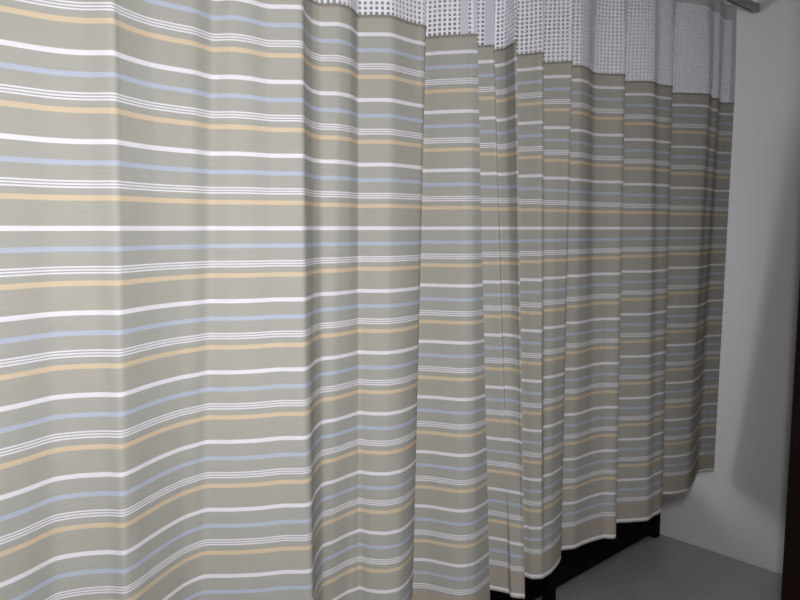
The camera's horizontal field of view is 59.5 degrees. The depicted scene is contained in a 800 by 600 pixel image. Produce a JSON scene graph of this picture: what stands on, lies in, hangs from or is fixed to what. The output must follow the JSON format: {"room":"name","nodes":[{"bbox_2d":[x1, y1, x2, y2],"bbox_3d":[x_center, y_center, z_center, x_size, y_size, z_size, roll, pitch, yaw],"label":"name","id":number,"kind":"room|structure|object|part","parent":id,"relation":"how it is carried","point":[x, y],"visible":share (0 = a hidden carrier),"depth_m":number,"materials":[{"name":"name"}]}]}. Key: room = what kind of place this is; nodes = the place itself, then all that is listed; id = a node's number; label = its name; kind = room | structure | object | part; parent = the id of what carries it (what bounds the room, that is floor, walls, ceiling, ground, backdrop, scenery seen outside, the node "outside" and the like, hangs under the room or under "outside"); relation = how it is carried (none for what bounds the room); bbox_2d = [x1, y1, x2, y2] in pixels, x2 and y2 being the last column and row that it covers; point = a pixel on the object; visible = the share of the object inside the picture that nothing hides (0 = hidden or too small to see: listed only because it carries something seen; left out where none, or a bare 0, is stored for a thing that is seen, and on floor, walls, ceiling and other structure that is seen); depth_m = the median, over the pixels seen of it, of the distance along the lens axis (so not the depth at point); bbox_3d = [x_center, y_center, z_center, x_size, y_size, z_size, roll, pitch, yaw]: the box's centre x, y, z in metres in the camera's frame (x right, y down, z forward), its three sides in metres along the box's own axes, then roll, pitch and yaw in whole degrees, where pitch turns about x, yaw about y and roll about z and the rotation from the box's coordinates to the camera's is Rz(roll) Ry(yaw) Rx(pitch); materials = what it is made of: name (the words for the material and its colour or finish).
{"room":"hospital room","nodes":[
{"label":"hospital room","id":0,"kind":"room"},
{"bbox_2d":[313,0,674,44],"bbox_3d":[-0.050,-1.287,0.982,5.840,0.100,5.040,-5,8,-43],"label":"ceiling","id":1,"kind":"structure","parent":0,"point":[322,1],"depth_m":3.71,"materials":[{"name":"paint"}]},
{"bbox_2d":[723,0,759,13],"bbox_3d":[-0.216,-1.240,1.675,4.904,0.136,0.042,-5,8,-40],"label":"rail","id":2,"kind":"object","parent":1,"relation":"attached to","point":[750,6],"visible":1,"depth_m":3.18,"materials":[{"name":"grey plastic"}]},
{"bbox_2d":[0,0,489,599],"bbox_3d":[-0.588,-0.049,1.484,2.164,2.198,0.184,-5,7,-38],"label":"curtain","id":3,"kind":"object","parent":2,"relation":"hanging from","point":[242,315],"visible":1,"depth_m":1.65,"materials":[{"name":"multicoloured fabric"}]},
{"bbox_3d":[-0.595,-0.881,1.353,2.095,0.367,0.122,-5,8,-42],"label":"net panel","id":4,"kind":"part","parent":3,"relation":"part of","materials":[{"name":"white fabric"}]},
{"bbox_2d":[448,0,736,598],"bbox_3d":[0.910,-0.178,2.733,1.819,2.199,0.233,-5,8,-39],"label":"curtain","id":5,"kind":"object","parent":2,"relation":"hanging from","point":[605,197],"visible":0.97,"depth_m":2.59,"materials":[{"name":"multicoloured fabric"}]},
{"bbox_3d":[0.866,-1.008,2.585,1.664,0.367,0.184,-4,7,-36],"label":"net panel","id":6,"kind":"part","parent":5,"relation":"part of","materials":[{"name":"white fabric"}]},
{"bbox_2d":[496,0,799,573],"bbox_3d":[2.041,-0.054,3.070,0.122,2.780,5.040,-5,8,-43],"label":"wall","id":7,"kind":"structure","parent":0,"point":[737,509],"depth_m":3.36,"materials":[{"name":"white paint"}]},
{"bbox_2d":[781,281,799,599],"bbox_3d":[2.009,0.342,2.697,0.859,2.052,0.102,2,6,17],"label":"door","id":8,"kind":"structure","parent":7,"relation":"in","point":[790,590],"depth_m":2.88,"materials":[{"name":"brown wood"}]},
{"bbox_2d":[535,534,781,599],"bbox_3d":[-0.050,1.578,1.276,5.840,0.100,5.040,-5,8,-43],"label":"floor","id":9,"kind":"structure","parent":0,"point":[662,567],"depth_m":3.33,"materials":[{"name":"grey tile"}]},
{"bbox_2d":[490,513,660,599],"bbox_3d":[0.389,1.066,3.416,1.950,0.480,0.910,-5,8,-41],"label":"bed","id":10,"kind":"object","parent":9,"relation":"on","point":[573,562],"visible":0.11,"depth_m":3.29,"materials":[{"name":"black paint"}]},
{"bbox_3d":[0.658,1.191,3.080,0.060,0.300,0.034,-5,8,-41],"label":"leg","id":11,"kind":"part","parent":10,"relation":"part of","materials":[{"name":"black paint"}]},
{"bbox_3d":[1.365,1.092,3.753,0.050,0.360,0.050,-5,8,-41],"label":"leg","id":12,"kind":"part","parent":10,"relation":"part of","materials":[{"name":"black paint"}]}
]}

